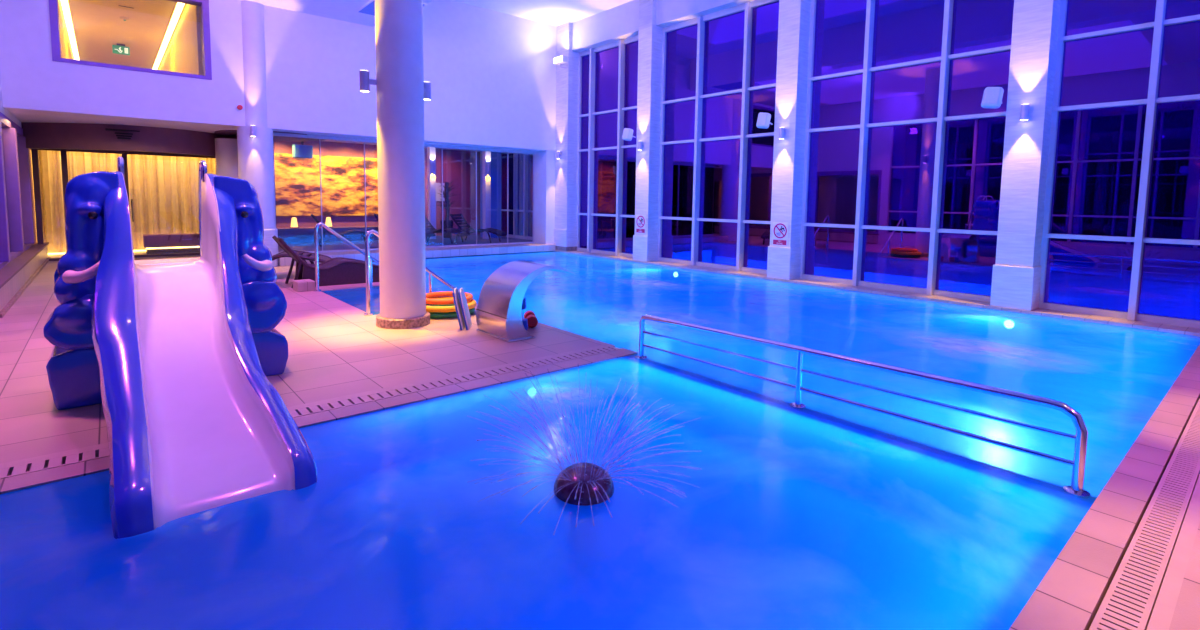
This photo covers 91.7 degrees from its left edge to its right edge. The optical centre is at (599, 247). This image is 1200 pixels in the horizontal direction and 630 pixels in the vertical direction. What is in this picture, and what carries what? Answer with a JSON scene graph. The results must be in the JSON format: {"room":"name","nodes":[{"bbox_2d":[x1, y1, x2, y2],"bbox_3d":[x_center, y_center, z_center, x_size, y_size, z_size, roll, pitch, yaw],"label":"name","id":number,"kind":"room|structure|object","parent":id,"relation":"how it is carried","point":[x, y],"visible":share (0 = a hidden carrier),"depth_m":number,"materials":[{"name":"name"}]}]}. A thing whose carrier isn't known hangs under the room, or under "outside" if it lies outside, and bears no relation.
{"room":"indoor swimming pool","nodes":[
{"label":"indoor swimming pool","id":0,"kind":"room"},
{"bbox_2d":[0,73,21,127],"bbox_3d":[-6.245,-2.283,5.000,0.300,6.730,22.400,-3,6,-40],"label":"wall","id":1,"kind":"structure","parent":0,"point":[4,111],"depth_m":10.35,"materials":[{"name":"white paint"}]},
{"bbox_2d":[0,112,36,268],"bbox_3d":[-10.444,-1.062,10.235,0.230,2.500,8.400,-3,6,-40],"label":"window","id":2,"kind":"structure","parent":1,"relation":"in","point":[17,213],"depth_m":10.73,"materials":[{"name":"clear glass"}]},
{"bbox_2d":[0,242,48,310],"bbox_3d":[-10.420,0.400,10.396,0.350,0.360,8.400,-3,6,-40],"label":"trim","id":3,"kind":"structure","parent":1,"relation":"attached to","point":[14,284],"depth_m":9.32,"materials":[{"name":"tile"}]},
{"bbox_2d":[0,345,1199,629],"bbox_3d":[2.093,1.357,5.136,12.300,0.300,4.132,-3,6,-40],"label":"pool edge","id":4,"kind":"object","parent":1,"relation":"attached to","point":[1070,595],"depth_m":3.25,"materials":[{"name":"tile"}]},
{"bbox_2d":[0,344,1199,629],"bbox_3d":[2.076,1.355,5.156,12.300,0.300,4.600,-3,6,-40],"label":"trim","id":5,"kind":"structure","parent":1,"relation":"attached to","point":[1163,611],"depth_m":2.90,"materials":[{"name":"tile"}]},
{"bbox_2d":[0,345,623,478],"bbox_3d":[-1.894,1.293,4.581,5.500,0.202,0.170,-3,6,-40],"label":"drain grating","id":6,"kind":"object","parent":5,"relation":"in","point":[20,469],"visible":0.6,"depth_m":4.59,"materials":[{"name":"plastic"}]},
{"bbox_2d":[1089,398,1199,629],"bbox_3d":[3.251,1.476,3.307,11.700,0.202,0.135,-3,6,-40],"label":"drain grating","id":7,"kind":"object","parent":5,"relation":"in","point":[1129,601],"visible":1,"depth_m":2.77,"materials":[{"name":"plastic"}]},
{"bbox_2d":[8,111,236,132],"bbox_3d":[-10.502,-2.812,13.502,4.200,0.160,4.100,-3,6,-40],"label":"ceiling","id":8,"kind":"structure","parent":0,"point":[21,116],"depth_m":12.01,"materials":[{"name":"white paint"}]},
{"bbox_2d":[69,0,185,69],"bbox_3d":[-14.142,-6.111,17.131,2.240,0.100,14.800,-3,6,-40],"label":"ceiling","id":9,"kind":"structure","parent":0,"point":[98,26],"depth_m":15.70,"materials":[{"name":"white paint"}]},
{"bbox_2d":[60,0,79,59],"bbox_3d":[-14.550,-5.938,16.012,0.150,0.060,13.200,-3,6,-40],"label":"strip light","id":10,"kind":"object","parent":9,"relation":"attached to","point":[65,5],"visible":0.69,"depth_m":15.46,"materials":[{"name":"white plastic"}]},
{"bbox_2d":[61,0,73,33],"bbox_3d":[-12.452,-5.685,13.543,0.120,0.030,6.500,-3,6,-40],"label":"diffuser","id":11,"kind":"object","parent":10,"relation":"attached to","point":[65,5],"depth_m":14.48,"materials":[{"name":"white plastic"}]},
{"bbox_2d":[68,33,78,59],"bbox_3d":[-16.674,-6.164,18.514,0.120,0.030,6.420,-3,6,-40],"label":"diffuser","id":12,"kind":"object","parent":10,"relation":"attached to","point":[72,38],"depth_m":17.38,"materials":[{"name":"white plastic"}]},
{"bbox_2d":[112,43,129,54],"bbox_3d":[-14.250,-5.915,17.318,0.400,0.296,0.053,-3,6,-40],"label":"exit sign","id":13,"kind":"object","parent":9,"relation":"hanging from","point":[119,48],"visible":1,"depth_m":17.30,"materials":[{"name":"green plastic"}]},
{"bbox_2d":[119,17,128,20],"bbox_3d":[-12.039,-5.782,14.739,0.200,0.085,0.200,-3,6,-40],"label":"smoke detector","id":14,"kind":"object","parent":9,"relation":"attached to","point":[121,18],"visible":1,"depth_m":14.68,"materials":[{"name":"white plastic"}]},
{"bbox_2d":[152,2,184,69],"bbox_3d":[-12.985,-6.025,17.333,0.150,0.060,13.200,-3,6,-40],"label":"strip light","id":15,"kind":"object","parent":9,"relation":"attached to","point":[178,7],"visible":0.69,"depth_m":15.80,"materials":[{"name":"white plastic"}]},
{"bbox_2d":[153,46,165,69],"bbox_3d":[-15.109,-6.252,19.835,0.120,0.030,6.420,-3,6,-40],"label":"diffuser","id":16,"kind":"object","parent":15,"relation":"attached to","point":[162,49],"depth_m":18.73,"materials":[{"name":"white plastic"}]},
{"bbox_2d":[161,2,184,46],"bbox_3d":[-10.887,-5.772,14.864,0.120,0.030,6.500,-3,6,-40],"label":"diffuser","id":17,"kind":"object","parent":15,"relation":"attached to","point":[178,8],"depth_m":14.95,"materials":[{"name":"white plastic"}]},
{"bbox_2d":[21,122,236,155],"bbox_3d":[-10.339,-2.438,13.255,4.100,0.540,1.458,-3,6,-40],"label":"ceiling","id":18,"kind":"structure","parent":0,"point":[38,135],"depth_m":12.47,"materials":[{"name":"paint"}]},
{"bbox_2d":[58,0,202,74],"bbox_3d":[-14.194,-4.769,17.282,2.440,2.800,14.900,-3,6,-40],"label":"wall","id":19,"kind":"structure","parent":0,"point":[183,54],"depth_m":13.87,"materials":[{"name":"yellow paint"}]},
{"bbox_2d":[0,0,556,151],"bbox_3d":[-6.149,-4.553,13.907,12.320,3.690,0.650,-3,6,-40],"label":"wall","id":20,"kind":"structure","parent":0,"point":[491,74],"depth_m":13.31,"materials":[{"name":"white paint"}]},
{"bbox_2d":[49,0,211,79],"bbox_3d":[-9.002,-4.229,11.272,2.400,1.620,0.320,-3,6,-40],"label":"window","id":21,"kind":"structure","parent":20,"relation":"in","point":[53,4],"depth_m":11.43,"materials":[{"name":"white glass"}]},
{"bbox_2d":[273,132,533,252],"bbox_3d":[-4.843,-1.417,15.812,7.300,2.840,0.060,-3,6,-40],"label":"window","id":22,"kind":"structure","parent":20,"relation":"in","point":[319,137],"depth_m":15.99,"materials":[{"name":"glass"}]},
{"bbox_2d":[532,150,554,243],"bbox_3d":[-1.701,-1.458,18.061,0.440,3.040,0.730,-3,6,-40],"label":"pillar","id":23,"kind":"structure","parent":20,"relation":"attached to","point":[543,161],"depth_m":17.81,"materials":[{"name":"white paint"}]},
{"bbox_2d":[274,141,479,235],"bbox_3d":[-5.970,-1.745,17.980,8.400,3.100,4.700,-3,6,-40],"label":"wall","id":24,"kind":"structure","parent":0,"point":[458,166],"depth_m":20.89,"materials":[{"name":"white paint"}]},
{"bbox_2d":[274,153,377,215],"bbox_3d":[-8.292,-2.007,18.890,4.450,1.900,0.080,-3,6,-40],"label":"wall panel","id":25,"kind":"object","parent":24,"relation":"attached to","point":[297,180],"visible":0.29,"depth_m":18.48,"materials":[{"name":"orange glass"}]},
{"bbox_2d":[278,243,555,265],"bbox_3d":[-4.525,0.117,15.769,7.600,0.200,0.900,-3,6,-40],"label":"trim","id":26,"kind":"structure","parent":24,"relation":"attached to","point":[435,252],"depth_m":15.93,"materials":[{"name":"tile"}]},
{"bbox_2d":[436,183,444,200],"bbox_3d":[-5.837,-2.010,20.869,0.550,0.650,0.040,-3,6,-40],"label":"picture","id":27,"kind":"object","parent":24,"relation":"attached to","point":[438,185],"visible":0.43,"depth_m":20.91},
{"bbox_2d":[501,152,532,239],"bbox_3d":[-2.964,-1.897,20.320,0.220,3.100,4.200,-3,6,-40],"label":"window","id":28,"kind":"structure","parent":24,"relation":"in","point":[520,166],"depth_m":20.15,"materials":[{"name":"glass"}]},
{"bbox_2d":[323,136,481,151],"bbox_3d":[-5.915,-3.336,17.808,8.400,0.100,4.800,-3,6,-40],"label":"ceiling","id":29,"kind":"structure","parent":0,"point":[338,136],"depth_m":18.99,"materials":[{"name":"white paint"}]},
{"bbox_2d":[214,130,325,140],"bbox_3d":[-8.056,-2.885,14.323,2.400,0.280,2.400,-3,6,-40],"label":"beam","id":30,"kind":"structure","parent":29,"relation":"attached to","point":[233,133],"depth_m":14.33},
{"bbox_2d":[292,141,312,158],"bbox_3d":[-8.900,-2.996,17.410,0.500,0.600,0.300,-3,6,-40],"label":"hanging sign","id":31,"kind":"object","parent":29,"relation":"hanging from","point":[298,151],"visible":0.96,"depth_m":17.31,"materials":[{"name":"silver metal"}]},
{"bbox_2d":[278,234,531,252],"bbox_3d":[-5.988,-0.101,18.110,8.400,0.200,4.720,-3,6,-40],"label":"floor","id":32,"kind":"structure","parent":0,"point":[335,245],"depth_m":17.40,"materials":[{"name":"tile"}]},
{"bbox_2d":[273,140,275,211],"bbox_3d":[-9.246,-1.623,15.933,0.550,3.100,0.400,-3,6,-40],"label":"pier","id":33,"kind":"object","parent":32,"relation":"on","point":[273,140],"visible":0.02,"depth_m":15.92,"materials":[{"name":"white paint"}]},
{"bbox_2d":[276,226,378,242],"bbox_3d":[-7.784,-0.452,18.274,4.500,0.420,0.500,-3,6,-40],"label":"shelf","id":34,"kind":"object","parent":32,"relation":"on","point":[301,234],"visible":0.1,"depth_m":17.42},
{"bbox_2d":[289,217,298,227],"bbox_3d":[-9.006,-0.747,17.142,0.260,0.320,0.260,-3,6,-40],"label":"lantern","id":35,"kind":"object","parent":34,"relation":"on","point":[294,224],"visible":0.98,"depth_m":17.07,"materials":[{"name":"glass"}]},
{"bbox_2d":[325,217,332,227],"bbox_3d":[-8.281,-0.787,17.754,0.260,0.320,0.260,-3,6,-40],"label":"lantern","id":36,"kind":"object","parent":34,"relation":"on","point":[328,223],"visible":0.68,"depth_m":17.69,"materials":[{"name":"white glass"}]},
{"bbox_2d":[311,214,377,246],"bbox_3d":[-7.187,-0.514,16.417,1.719,0.886,0.680,-2,5,-29],"label":"sun lounger","id":37,"kind":"object","parent":32,"relation":"on","point":[347,232],"visible":0.68,"depth_m":16.24,"materials":[{"name":"brown wicker"}]},
{"bbox_2d":[373,214,434,242],"bbox_3d":[-5.860,-0.584,17.486,1.719,0.886,0.680,2,5,17],"label":"sun lounger","id":38,"kind":"object","parent":32,"relation":"on","point":[427,233],"visible":0.2,"depth_m":17.40,"materials":[{"name":"brown wicker"}]},
{"bbox_2d":[427,147,435,238],"bbox_3d":[-5.543,-1.845,19.251,0.200,3.100,0.304,-3,6,-40],"label":"post","id":39,"kind":"object","parent":32,"relation":"on","point":[431,151],"visible":0.9,"depth_m":19.20,"materials":[{"name":"metal"}]},
{"bbox_2d":[436,180,455,237],"bbox_3d":[-5.284,-1.379,20.075,0.790,2.041,0.707,-3,6,-40],"label":"potted plant","id":40,"kind":"object","parent":32,"relation":"on","point":[447,223],"visible":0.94,"depth_m":19.96,"materials":[{"name":"green plant"}]},
{"bbox_2d":[425,216,469,243],"bbox_3d":[-4.929,-0.614,18.010,1.719,0.886,0.680,2,5,17],"label":"sun lounger","id":41,"kind":"object","parent":32,"relation":"on","point":[428,226],"visible":0.62,"depth_m":18.00,"materials":[{"name":"brown wicker"}]},
{"bbox_2d":[450,214,506,242],"bbox_3d":[-3.831,-0.631,18.415,1.719,0.886,0.680,2,5,17],"label":"sun lounger","id":42,"kind":"object","parent":32,"relation":"on","point":[465,226],"visible":0.94,"depth_m":18.40,"materials":[{"name":"brown wicker"}]},
{"bbox_2d":[482,151,490,238],"bbox_3d":[-3.805,-1.855,19.674,0.200,3.100,0.304,-3,6,-40],"label":"post","id":43,"kind":"object","parent":32,"relation":"on","point":[486,155],"visible":0.88,"depth_m":19.63,"materials":[{"name":"metal"}]},
{"bbox_2d":[480,151,500,237],"bbox_3d":[-3.844,-1.924,20.492,0.500,3.100,0.600,-3,6,-40],"label":"pier","id":44,"kind":"object","parent":32,"relation":"on","point":[495,156],"visible":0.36,"depth_m":20.32,"materials":[{"name":"white paint"}]},
{"bbox_2d":[245,0,632,26],"bbox_3d":[0.071,-5.269,7.017,12.800,1.230,17.750,-3,6,-40],"label":"ceiling","id":45,"kind":"structure","parent":0,"point":[551,12],"depth_m":15.24,"materials":[{"name":"white paint"}]},
{"bbox_2d":[355,0,427,15],"bbox_3d":[-4.517,-5.177,12.569,0.980,0.015,1.580,-3,6,-40],"label":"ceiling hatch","id":46,"kind":"object","parent":45,"relation":"attached to","point":[369,8],"visible":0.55,"depth_m":12.60,"materials":[{"name":"white paint"}]},
{"bbox_2d":[0,251,1199,629],"bbox_3d":[-1.760,0.900,9.905,13.200,0.300,23.600,-3,6,-40],"label":"floor","id":47,"kind":"structure","parent":0,"point":[335,350],"depth_m":5.76,"materials":[{"name":"tile"}]},
{"bbox_2d":[48,250,145,254],"bbox_3d":[-12.492,0.072,15.741,4.200,0.040,0.050,-3,6,-40],"label":"trim","id":48,"kind":"structure","parent":47,"relation":"on","point":[134,250],"depth_m":14.75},
{"bbox_2d":[30,149,214,260],"bbox_3d":[-11.188,-1.104,14.428,4.100,2.660,0.158,-3,6,-40],"label":"glass wall","id":49,"kind":"structure","parent":47,"relation":"on","point":[35,162],"depth_m":13.40,"materials":[{"name":"clear glass"}]},
{"bbox_2d":[0,257,50,317],"bbox_3d":[-10.271,0.547,10.517,0.060,0.050,8.430,-3,6,-40],"label":"baseboard","id":50,"kind":"structure","parent":49,"relation":"attached to","point":[23,288],"depth_m":9.07,"materials":[{"name":"stone"}]},
{"bbox_2d":[38,150,66,252],"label":"curtain","id":51,"kind":"object","parent":49,"relation":"hanging from","point":[50,170],"depth_m":14.71,"materials":[{"name":"beige fabric"}]},
{"bbox_2d":[143,233,199,253],"bbox_3d":[-11.343,-0.121,15.607,1.400,0.500,0.508,-3,6,-40],"label":"bench","id":52,"kind":"object","parent":47,"relation":"on","point":[186,242],"visible":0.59,"depth_m":15.35,"materials":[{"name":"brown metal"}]},
{"bbox_2d":[43,156,316,538],"bbox_3d":[-2.993,0.305,4.196,1.580,1.990,3.400,-3,6,-40],"label":"slide","id":53,"kind":"object","parent":47,"relation":"on","point":[178,355],"visible":1,"depth_m":4.03,"materials":[{"name":"glossy blue fibreglass"},{"name":"glossy white fibreglass"}]},
{"bbox_2d":[215,138,238,178],"bbox_3d":[-8.924,-1.167,14.146,0.640,2.900,0.640,-3,6,-40],"label":"column","id":54,"kind":"structure","parent":47,"relation":"on","point":[226,151],"depth_m":13.78,"materials":[{"name":"white paint"}]},
{"bbox_2d":[237,0,278,266],"bbox_3d":[-7.537,-2.408,12.731,0.740,5.650,0.740,-3,6,-40],"label":"column","id":55,"kind":"structure","parent":47,"relation":"on","point":[255,154],"depth_m":12.47,"materials":[{"name":"paint"}]},
{"bbox_2d":[250,125,255,136],"bbox_3d":[-7.364,-2.478,12.343,0.104,0.228,0.154,-3,6,-40],"label":"wall sconce","id":56,"kind":"object","parent":55,"relation":"attached to","point":[252,127],"visible":1,"depth_m":12.28,"materials":[{"name":"metal"}]},
{"bbox_2d":[272,250,331,263],"bbox_3d":[-6.266,0.077,11.145,2.063,1.019,0.816,-1,5,-20],"label":"sun lounger","id":57,"kind":"object","parent":47,"relation":"on","point":[303,255],"visible":0.28,"depth_m":11.23,"materials":[{"name":"brown wicker"}]},
{"bbox_2d":[293,279,314,291],"bbox_3d":[-4.987,0.630,9.809,0.270,0.160,0.340,-3,6,-40],"label":"step block","id":58,"kind":"object","parent":47,"relation":"on","point":[303,285],"visible":0.92,"depth_m":9.70,"materials":[{"name":"tile"}]},
{"bbox_2d":[272,235,378,287],"bbox_3d":[-4.943,0.207,10.607,1.711,0.886,0.680,-3,6,-37],"label":"sun lounger","id":59,"kind":"object","parent":47,"relation":"on","point":[338,270],"visible":0.86,"depth_m":10.46,"materials":[{"name":"brown wicker"}]},
{"bbox_2d":[375,0,429,328],"bbox_3d":[-2.440,-1.862,7.114,0.650,5.650,0.650,-3,6,-40],"label":"column","id":60,"kind":"structure","parent":47,"relation":"on","point":[398,23],"depth_m":6.97,"materials":[{"name":"paint"}]},
{"bbox_2d":[359,70,376,91],"bbox_3d":[-2.756,-1.975,6.915,0.192,0.238,0.110,-3,6,-40],"label":"wall sconce","id":61,"kind":"object","parent":60,"relation":"attached to","point":[365,82],"visible":1,"depth_m":6.85,"materials":[{"name":"metal"}]},
{"bbox_2d":[424,82,430,99],"bbox_3d":[-2.215,-1.982,7.332,0.172,0.218,0.100,-3,6,-40],"label":"wall sconce","id":62,"kind":"object","parent":60,"relation":"attached to","point":[427,85],"visible":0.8,"depth_m":7.31,"materials":[{"name":"metal"}]},
{"bbox_2d":[426,304,474,318],"bbox_3d":[-2.140,0.857,8.025,0.824,0.084,0.824,-3,6,-40],"label":"ring","id":63,"kind":"object","parent":47,"relation":"on","point":[434,315],"visible":0.26,"depth_m":7.66,"materials":[{"name":"green plastic"}]},
{"bbox_2d":[426,297,476,312],"bbox_3d":[-2.126,0.772,8.003,0.844,0.084,0.844,-3,6,-40],"label":"ring","id":64,"kind":"object","parent":63,"relation":"on","point":[471,304],"visible":0.42,"depth_m":7.63,"materials":[{"name":"plastic"}]},
{"bbox_2d":[426,291,472,304],"bbox_3d":[-2.128,0.686,8.046,0.736,0.076,0.736,-3,6,-40],"label":"ring","id":65,"kind":"object","parent":64,"relation":"on","point":[469,297],"visible":0.6,"depth_m":7.97,"materials":[{"name":"orange plastic"}]},
{"bbox_2d":[452,288,464,329],"bbox_3d":[-1.728,0.738,7.145,0.144,0.494,0.300,0,5,-5],"label":"kickboard","id":66,"kind":"object","parent":47,"relation":"on","point":[455,290],"visible":0.88,"depth_m":7.02,"materials":[{"name":"white plastic"}]},
{"bbox_2d":[458,288,471,329],"bbox_3d":[-1.663,0.737,7.161,0.144,0.494,0.300,0,5,-5],"label":"kickboard","id":67,"kind":"object","parent":47,"relation":"on","point":[462,298],"visible":1,"depth_m":7.06,"materials":[{"name":"white plastic"}]},
{"bbox_2d":[522,297,527,329],"bbox_3d":[-0.956,0.800,7.053,0.146,0.413,0.196,3,5,28],"label":"dumbbell","id":68,"kind":"object","parent":47,"relation":"on","point":[524,320],"visible":0.35,"depth_m":7.02,"materials":[{"name":"blue plastic"}]},
{"bbox_2d":[476,260,574,342],"bbox_3d":[-0.615,0.581,7.216,1.690,0.825,0.740,-3,6,-40],"label":"cannon","id":69,"kind":"object","parent":47,"relation":"on","point":[499,306],"visible":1,"depth_m":6.65,"materials":[{"name":"silver metal"}]},
{"bbox_2d":[524,310,537,327],"bbox_3d":[-0.875,0.897,7.367,0.146,0.146,0.400,0,5,-12],"label":"dumbbell","id":70,"kind":"object","parent":47,"relation":"on","point":[532,320],"visible":0.84,"depth_m":7.18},
{"bbox_2d":[572,0,753,51],"bbox_3d":[4.721,-5.596,10.968,0.580,0.800,17.800,-3,6,-40],"label":"wall","id":71,"kind":"structure","parent":0,"point":[620,22],"depth_m":15.25,"materials":[{"name":"white paint"}]},
{"bbox_2d":[577,35,638,257],"bbox_3d":[0.309,-2.754,16.400,0.280,5.900,2.940,-3,6,-40],"label":"window","id":72,"kind":"structure","parent":71,"relation":"in","point":[608,73],"depth_m":16.54,"materials":[{"name":"glass"}]},
{"bbox_2d":[658,0,778,273],"bbox_3d":[2.726,-2.480,13.553,0.280,5.900,3.590,-3,6,-40],"label":"window","id":73,"kind":"structure","parent":71,"relation":"in","point":[719,68],"depth_m":13.53,"materials":[{"name":"glass"}]},
{"bbox_2d":[800,0,1013,301],"bbox_3d":[5.344,-2.183,10.471,0.280,5.900,3.560,-3,6,-40],"label":"window","id":74,"kind":"structure","parent":71,"relation":"in","point":[903,158],"depth_m":10.39,"materials":[{"name":"glass"}]},
{"bbox_2d":[1039,0,1199,327],"bbox_3d":[7.936,-1.889,7.419,0.280,5.900,3.510,-3,6,-40],"label":"window","id":75,"kind":"structure","parent":71,"relation":"in","point":[1121,231],"depth_m":8.15,"materials":[{"name":"glass"}]},
{"bbox_2d":[321,251,1199,498],"bbox_3d":[0.137,0.776,10.070,7.780,0.001,13.880,-3,6,-40],"label":"pool water","id":76,"kind":"object","parent":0,"point":[1115,377],"visible":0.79,"depth_m":6.54,"materials":[{"name":"blue liquid"}]},
{"bbox_2d":[555,250,1199,335],"bbox_3d":[3.398,0.711,12.899,0.850,0.330,13.980,-3,6,-40],"label":"trim","id":77,"kind":"structure","parent":0,"point":[1192,331],"depth_m":9.73,"materials":[{"name":"tile"}]},
{"bbox_2d":[554,22,578,250],"bbox_3d":[-0.949,-3.264,17.648,0.650,6.730,0.715,-3,6,-40],"label":"pillar","id":78,"kind":"structure","parent":77,"relation":"on","point":[565,226],"depth_m":17.41,"materials":[{"name":"paint"}]},
{"bbox_2d":[556,151,560,158],"bbox_3d":[-1.233,-2.785,17.456,0.152,0.228,0.104,-3,6,-40],"label":"wall sconce","id":79,"kind":"object","parent":78,"relation":"attached to","point":[558,154],"visible":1,"depth_m":17.40,"materials":[{"name":"metal"}]},
{"bbox_2d":[554,55,566,68],"bbox_3d":[-1.108,-5.416,17.006,0.315,0.298,0.440,-3,6,-40],"label":"floodlight","id":80,"kind":"object","parent":78,"relation":"attached to","point":[562,59],"visible":1,"depth_m":16.86,"materials":[{"name":"white plastic"}]},
{"bbox_2d":[633,0,662,261],"bbox_3d":[1.319,-3.022,14.983,0.640,6.700,0.530,-3,6,-40],"label":"pillar","id":81,"kind":"structure","parent":77,"relation":"on","point":[650,38],"depth_m":14.77,"materials":[{"name":"paint"}]},
{"bbox_2d":[622,128,635,140],"bbox_3d":[0.733,-2.925,15.017,0.280,0.325,0.311,4,6,32],"label":"wall speaker","id":82,"kind":"object","parent":81,"relation":"attached to","point":[627,135],"visible":1,"depth_m":14.91,"materials":[{"name":"white plastic"}]},
{"bbox_2d":[622,129,629,137],"bbox_3d":[0.661,-2.933,14.912,0.190,0.234,0.013,13,2,35],"label":"grille","id":83,"kind":"object","parent":82,"relation":"attached to","point":[626,132],"depth_m":14.90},
{"bbox_2d":[638,141,642,149],"bbox_3d":[1.034,-2.598,14.782,0.152,0.228,0.104,-3,6,-40],"label":"wall sconce","id":84,"kind":"object","parent":81,"relation":"attached to","point":[640,145],"visible":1,"depth_m":14.72,"materials":[{"name":"metal"}]},
{"bbox_2d":[636,214,645,233],"bbox_3d":[1.048,-0.609,14.999,0.010,0.500,0.360,-3,6,-40],"label":"sign","id":85,"kind":"object","parent":81,"relation":"attached to","point":[640,219],"visible":1,"depth_m":14.99,"materials":[{"name":"white plastic"}]},
{"bbox_2d":[767,0,810,279],"bbox_3d":[3.946,-2.724,11.889,0.640,6.700,0.530,-3,6,-40],"label":"pillar","id":86,"kind":"structure","parent":77,"relation":"on","point":[794,15],"depth_m":11.71,"materials":[{"name":"paint"}]},
{"bbox_2d":[756,112,772,128],"bbox_3d":[3.361,-2.607,11.924,0.280,0.325,0.311,4,6,32],"label":"wall speaker","id":87,"kind":"object","parent":86,"relation":"attached to","point":[763,121],"visible":1,"depth_m":11.81,"materials":[{"name":"white plastic"}]},
{"bbox_2d":[756,113,767,124],"bbox_3d":[3.288,-2.614,11.820,0.190,0.234,0.013,13,2,35],"label":"grille","id":88,"kind":"object","parent":87,"relation":"attached to","point":[762,119],"depth_m":11.80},
{"bbox_2d":[772,222,788,246],"bbox_3d":[3.681,-0.280,11.900,0.010,0.500,0.360,-3,6,-40],"label":"sign","id":89,"kind":"object","parent":86,"relation":"attached to","point":[780,229],"visible":1,"depth_m":11.89,"materials":[{"name":"white plastic"}]},
{"bbox_2d":[779,127,784,138],"bbox_3d":[3.661,-2.300,11.688,0.152,0.228,0.104,-3,6,-40],"label":"wall sconce","id":90,"kind":"object","parent":86,"relation":"attached to","point":[781,129],"visible":1,"depth_m":11.63,"materials":[{"name":"metal"}]},
{"bbox_2d":[990,0,1060,310],"bbox_3d":[6.555,-2.428,8.818,0.640,6.700,0.530,-3,6,-40],"label":"pillar","id":91,"kind":"structure","parent":77,"relation":"on","point":[1016,273],"depth_m":8.70,"materials":[{"name":"paint"}]},
{"bbox_2d":[981,87,1003,108],"bbox_3d":[5.968,-2.281,8.856,0.280,0.325,0.311,4,6,32],"label":"wall speaker","id":92,"kind":"object","parent":91,"relation":"attached to","point":[992,96],"visible":1,"depth_m":8.75,"materials":[{"name":"white plastic"}]},
{"bbox_2d":[983,88,1000,103],"bbox_3d":[5.896,-2.288,8.751,0.190,0.234,0.013,13,2,35],"label":"grille","id":93,"kind":"object","parent":92,"relation":"attached to","point":[991,95],"depth_m":8.74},
{"bbox_2d":[1020,104,1029,120],"bbox_3d":[6.282,-2.002,8.601,0.152,0.228,0.104,-3,6,-40],"label":"wall sconce","id":94,"kind":"object","parent":91,"relation":"attached to","point":[1024,112],"visible":1,"depth_m":8.55,"materials":[{"name":"metal"}]},
{"bbox_3d":[-0.606,1.633,2.859,5.420,0.550,3.950,-3,6,-40],"label":"floor","id":95,"kind":"structure","parent":0,"visible":0},
{"bbox_2d":[0,355,1095,629],"bbox_3d":[-0.529,1.367,2.898,5.410,0.001,3.750,-3,6,-40],"label":"pool water","id":96,"kind":"object","parent":95,"relation":"in","point":[729,507],"visible":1,"depth_m":2.81,"materials":[{"name":"blue liquid"}]},
{"bbox_2d":[554,462,613,505],"bbox_3d":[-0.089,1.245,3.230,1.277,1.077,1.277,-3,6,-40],"label":"fountain","id":97,"kind":"object","parent":95,"relation":"on","point":[582,483],"visible":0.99,"depth_m":3.13,"materials":[{"name":"metal"}]},
{"bbox_3d":[-12.295,-2.996,15.382,4.500,0.160,1.100,-3,6,-40],"label":"ceiling","id":98,"kind":"structure","parent":0,"visible":0},
{"bbox_2d":[67,151,121,181],"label":"curtain","id":99,"kind":"object","parent":98,"relation":"hanging from","point":[78,163],"depth_m":15.08,"materials":[{"name":"yellow fabric"}]},
{"bbox_2d":[127,154,215,249],"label":"curtain","id":100,"kind":"object","parent":98,"relation":"hanging from","point":[164,193],"depth_m":16.15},
{"bbox_3d":[1.527,1.880,4.694,0.180,1.215,3.750,-3,6,-40],"label":"wall","id":101,"kind":"structure","parent":0,"visible":0},
{"bbox_2d":[636,314,1089,497],"bbox_3d":[1.559,1.012,4.598,0.120,0.522,3.630,-3,6,-40],"label":"railing","id":102,"kind":"object","parent":101,"relation":"on","point":[1076,489],"visible":0.91,"depth_m":3.95,"materials":[{"name":"silver metal"}]},
{"bbox_3d":[-3.235,1.473,9.418,1.730,1.096,2.560,-3,6,-40],"label":"steps","id":103,"kind":"structure","parent":0,"visible":0},
{"bbox_2d":[314,222,378,291],"bbox_3d":[-4.175,0.416,10.149,1.527,1.753,0.120,-3,6,-40],"label":"handrail","id":104,"kind":"object","parent":103,"relation":"on","point":[326,227],"visible":0.83,"depth_m":9.70,"materials":[{"name":"silver metal"}]},
{"bbox_2d":[364,230,454,315],"bbox_3d":[-2.574,0.598,8.264,1.527,1.753,0.120,-3,6,-40],"label":"handrail","id":105,"kind":"object","parent":103,"relation":"on","point":[367,237],"visible":0.66,"depth_m":7.79,"materials":[{"name":"silver metal"}]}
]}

